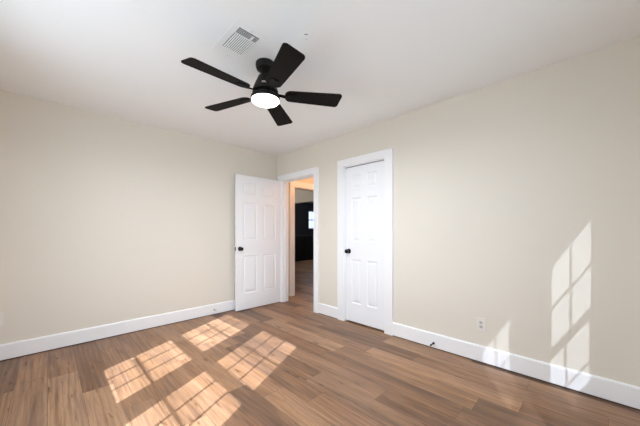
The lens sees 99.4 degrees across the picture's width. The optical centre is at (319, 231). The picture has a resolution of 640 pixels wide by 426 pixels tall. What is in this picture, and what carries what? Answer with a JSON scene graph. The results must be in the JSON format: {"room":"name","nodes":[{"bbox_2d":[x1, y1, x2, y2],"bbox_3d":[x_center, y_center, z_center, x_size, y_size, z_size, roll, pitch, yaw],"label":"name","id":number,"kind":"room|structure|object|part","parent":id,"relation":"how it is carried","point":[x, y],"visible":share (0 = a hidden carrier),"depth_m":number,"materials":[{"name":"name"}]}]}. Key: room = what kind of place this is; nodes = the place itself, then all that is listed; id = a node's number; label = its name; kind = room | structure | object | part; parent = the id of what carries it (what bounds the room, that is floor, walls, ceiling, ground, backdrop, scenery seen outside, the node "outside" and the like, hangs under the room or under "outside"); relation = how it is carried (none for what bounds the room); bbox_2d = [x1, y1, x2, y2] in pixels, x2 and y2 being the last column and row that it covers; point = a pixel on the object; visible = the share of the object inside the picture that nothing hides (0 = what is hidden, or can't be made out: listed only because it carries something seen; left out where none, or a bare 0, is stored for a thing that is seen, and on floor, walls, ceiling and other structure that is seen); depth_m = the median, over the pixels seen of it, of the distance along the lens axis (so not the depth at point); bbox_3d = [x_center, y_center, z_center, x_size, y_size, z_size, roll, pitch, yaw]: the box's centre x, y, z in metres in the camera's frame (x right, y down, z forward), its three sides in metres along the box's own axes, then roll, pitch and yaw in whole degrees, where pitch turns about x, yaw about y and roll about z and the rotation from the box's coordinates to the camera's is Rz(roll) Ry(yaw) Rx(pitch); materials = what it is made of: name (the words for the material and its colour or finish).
{"room":"empty bedroom","nodes":[
{"label":"empty bedroom","id":0,"kind":"room"},
{"bbox_2d":[0,89,276,344],"bbox_3d":[-1.918,-0.058,3.478,3.490,2.440,0.120,0,0,-45],"label":"wall","id":1,"kind":"structure","parent":0,"point":[105,219],"depth_m":2.96,"materials":[{"name":"paint"}]},
{"bbox_2d":[0,313,3,325],"bbox_3d":[-2.881,0.787,2.423,0.074,0.118,0.008,0,0,-45],"label":"wall outlet","id":2,"kind":"object","parent":1,"relation":"attached to","point":[1,314],"visible":1,"depth_m":2.44,"materials":[{"name":"white plastic"}]},
{"bbox_2d":[0,300,234,360],"bbox_3d":[-1.870,1.088,3.429,3.250,0.148,0.016,0,0,-45],"label":"baseboard","id":3,"kind":"structure","parent":1,"relation":"attached to","point":[12,350],"depth_m":2.94,"materials":[{"name":"white paint"}]},
{"bbox_2d":[288,177,313,296],"bbox_3d":[-0.256,-0.058,5.260,1.380,2.440,0.120,0,0,-45],"label":"wall","id":4,"kind":"structure","parent":0,"point":[309,180],"depth_m":4.87,"materials":[{"name":"paint"}]},
{"bbox_2d":[289,181,313,295],"bbox_3d":[-0.219,0.119,5.283,1.035,2.085,0.139,0,0,-45],"label":"door frame","id":5,"kind":"structure","parent":4,"relation":"attached to","point":[293,185],"depth_m":4.91,"materials":[{"name":"white paint"}]},
{"bbox_2d":[295,203,313,234],"bbox_3d":[1.476,-0.058,10.584,6.200,2.440,4.970,0,0,-45],"label":"wall","id":6,"kind":"structure","parent":0,"point":[301,209],"depth_m":11.70,"materials":[{"name":"grey paint"}]},
{"bbox_2d":[308,211,313,228],"bbox_3d":[-0.281,-0.523,12.242,0.740,0.790,0.100,0,0,-45],"label":"window","id":7,"kind":"structure","parent":6,"relation":"in","point":[310,213],"depth_m":12.10,"materials":[{"name":"white glass"}]},
{"bbox_2d":[295,189,313,203],"bbox_3d":[-1.405,-0.058,8.996,0.120,2.440,6.800,0,0,-45],"label":"wall","id":8,"kind":"structure","parent":0,"point":[301,196],"depth_m":7.99,"materials":[{"name":"paint"}]},
{"bbox_2d":[0,0,639,202],"bbox_3d":[0.292,-1.338,7.547,12.370,0.120,11.250,0,0,-45],"label":"ceiling","id":9,"kind":"structure","parent":0,"point":[386,59],"depth_m":1.94,"materials":[{"name":"paint"}]},
{"bbox_2d":[211,20,267,62],"bbox_3d":[-0.551,-1.272,1.846,0.225,0.012,0.370,0,0,-45],"label":"ceiling vent","id":10,"kind":"object","parent":9,"relation":"in","point":[239,41],"visible":1,"depth_m":1.82,"materials":[{"name":"metal"}]},
{"bbox_2d":[181,43,341,125],"bbox_3d":[-0.446,-1.125,2.035,1.090,0.305,1.135,0,0,-45],"label":"ceiling fan","id":11,"kind":"object","parent":9,"relation":"hanging from","point":[273,75],"visible":1,"depth_m":1.99,"materials":[{"name":"black wood"}]},
{"bbox_3d":[-0.668,-1.042,1.797,0.150,0.007,0.438,16,11,43],"label":"blade","id":12,"kind":"part","parent":11,"relation":"part of","materials":[{"name":"black wood"}]},
{"bbox_3d":[-0.745,-1.042,2.222,0.438,0.007,0.150,0,12,26],"label":"blade","id":13,"kind":"part","parent":11,"relation":"part of","materials":[{"name":"black wood"}]},
{"bbox_3d":[-0.556,-1.040,2.131,0.165,0.022,0.064,0,12,26],"label":"blade arm","id":14,"kind":"part","parent":11,"relation":"part of","materials":[{"name":"black metal"}]},
{"bbox_3d":[-0.524,-1.040,1.948,0.064,0.022,0.165,16,11,43],"label":"blade arm","id":15,"kind":"part","parent":11,"relation":"part of","materials":[{"name":"black metal"}]},
{"bbox_2d":[251,93,278,107],"bbox_3d":[-0.414,-0.986,2.062,0.207,0.026,0.207,0,0,-45],"label":"diffuser","id":16,"kind":"object","parent":11,"relation":"attached to","point":[265,100],"depth_m":2.02,"materials":[{"name":"white glass"}]},
{"bbox_3d":[-0.340,-1.040,1.923,0.064,0.022,0.165,14,-6,-28],"label":"blade arm","id":17,"kind":"part","parent":11,"relation":"part of","materials":[{"name":"black metal"}]},
{"bbox_3d":[-0.365,-1.042,2.425,0.150,0.007,0.438,-12,-2,8],"label":"blade","id":18,"kind":"part","parent":11,"relation":"part of","materials":[{"name":"black wood"}]},
{"bbox_3d":[-0.241,-1.042,1.739,0.150,0.007,0.438,14,-6,-28],"label":"blade","id":19,"kind":"part","parent":11,"relation":"part of","materials":[{"name":"black wood"}]},
{"bbox_3d":[-0.259,-1.040,2.090,0.165,0.022,0.064,0,-12,-10],"label":"blade arm","id":20,"kind":"part","parent":11,"relation":"part of","materials":[{"name":"black metal"}]},
{"bbox_3d":[-0.053,-1.042,2.127,0.438,0.007,0.150,0,-12,-10],"label":"blade","id":21,"kind":"part","parent":11,"relation":"part of","materials":[{"name":"black wood"}]},
{"bbox_2d":[300,32,312,40],"bbox_3d":[-0.090,-1.275,1.777,0.086,0.006,0.086,0,0,-45],"label":"smoke detector base","id":22,"kind":"object","parent":9,"relation":"attached to","point":[305,36],"visible":1,"depth_m":1.77,"materials":[{"name":"paint"}]},
{"bbox_2d":[0,260,639,425],"bbox_3d":[0.292,1.212,7.547,12.370,0.100,11.250,0,0,-45],"label":"floor","id":23,"kind":"structure","parent":0,"point":[287,363],"depth_m":2.06,"materials":[{"name":"wood"}]},
{"bbox_2d":[295,235,313,260],"bbox_3d":[-0.471,0.657,11.527,4.620,1.010,0.638,0,0,-45],"label":"base cabinet","id":24,"kind":"object","parent":23,"relation":"on","point":[304,244],"visible":0.19,"depth_m":10.95,"materials":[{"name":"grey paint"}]},
{"bbox_3d":[-0.875,0.637,10.715,0.540,0.830,0.018,0,0,-45],"label":"cabinet door","id":25,"kind":"part","parent":24,"relation":"part of","materials":[{"name":"black wood"}]},
{"bbox_3d":[-0.472,0.637,11.118,0.540,0.830,0.018,0,0,-45],"label":"cabinet door","id":26,"kind":"part","parent":24,"relation":"part of","materials":[{"name":"black wood"}]},
{"bbox_2d":[277,36,639,386],"bbox_3d":[0.819,-0.058,3.124,0.120,2.440,4.250,0,0,-45],"label":"wall","id":27,"kind":"structure","parent":0,"point":[516,200],"depth_m":2.21,"materials":[{"name":"paint"}]},
{"bbox_2d":[235,174,280,310],"bbox_3d":[-0.942,0.158,4.211,0.809,1.985,0.163,0,0,-44],"label":"door","id":28,"kind":"structure","parent":27,"relation":"in","point":[257,200],"depth_m":4.17,"materials":[{"name":"white paint"}]},
{"bbox_2d":[278,167,318,312],"bbox_3d":[-0.321,0.117,4.250,0.141,2.090,0.962,0,0,-45],"label":"door frame","id":29,"kind":"structure","parent":27,"relation":"attached to","point":[312,172],"depth_m":4.31,"materials":[{"name":"white paint"}]},
{"bbox_2d":[345,161,383,329],"bbox_3d":[0.530,0.159,3.327,0.581,1.966,0.099,0,0,45],"label":"door","id":30,"kind":"structure","parent":27,"relation":"in","point":[364,250],"depth_m":3.32,"materials":[{"name":"white paint"}]},
{"bbox_2d":[337,148,392,335],"bbox_3d":[0.566,0.114,3.363,0.141,2.097,0.815,0,0,-45],"label":"door frame","id":31,"kind":"structure","parent":27,"relation":"attached to","point":[386,155],"depth_m":3.18,"materials":[{"name":"white paint"}]},
{"bbox_2d":[318,303,639,409],"bbox_3d":[1.083,1.088,2.763,0.016,0.148,3.126,0,0,-45],"label":"baseboard","id":32,"kind":"structure","parent":27,"relation":"attached to","point":[624,394],"depth_m":2.18,"materials":[{"name":"white paint"}]},
{"bbox_2d":[477,317,485,331],"bbox_3d":[1.435,0.827,2.417,0.074,0.118,0.008,0,0,45],"label":"wall outlet","id":33,"kind":"object","parent":27,"relation":"attached to","point":[481,322],"visible":1,"depth_m":2.41,"materials":[{"name":"white plastic"}]}
]}

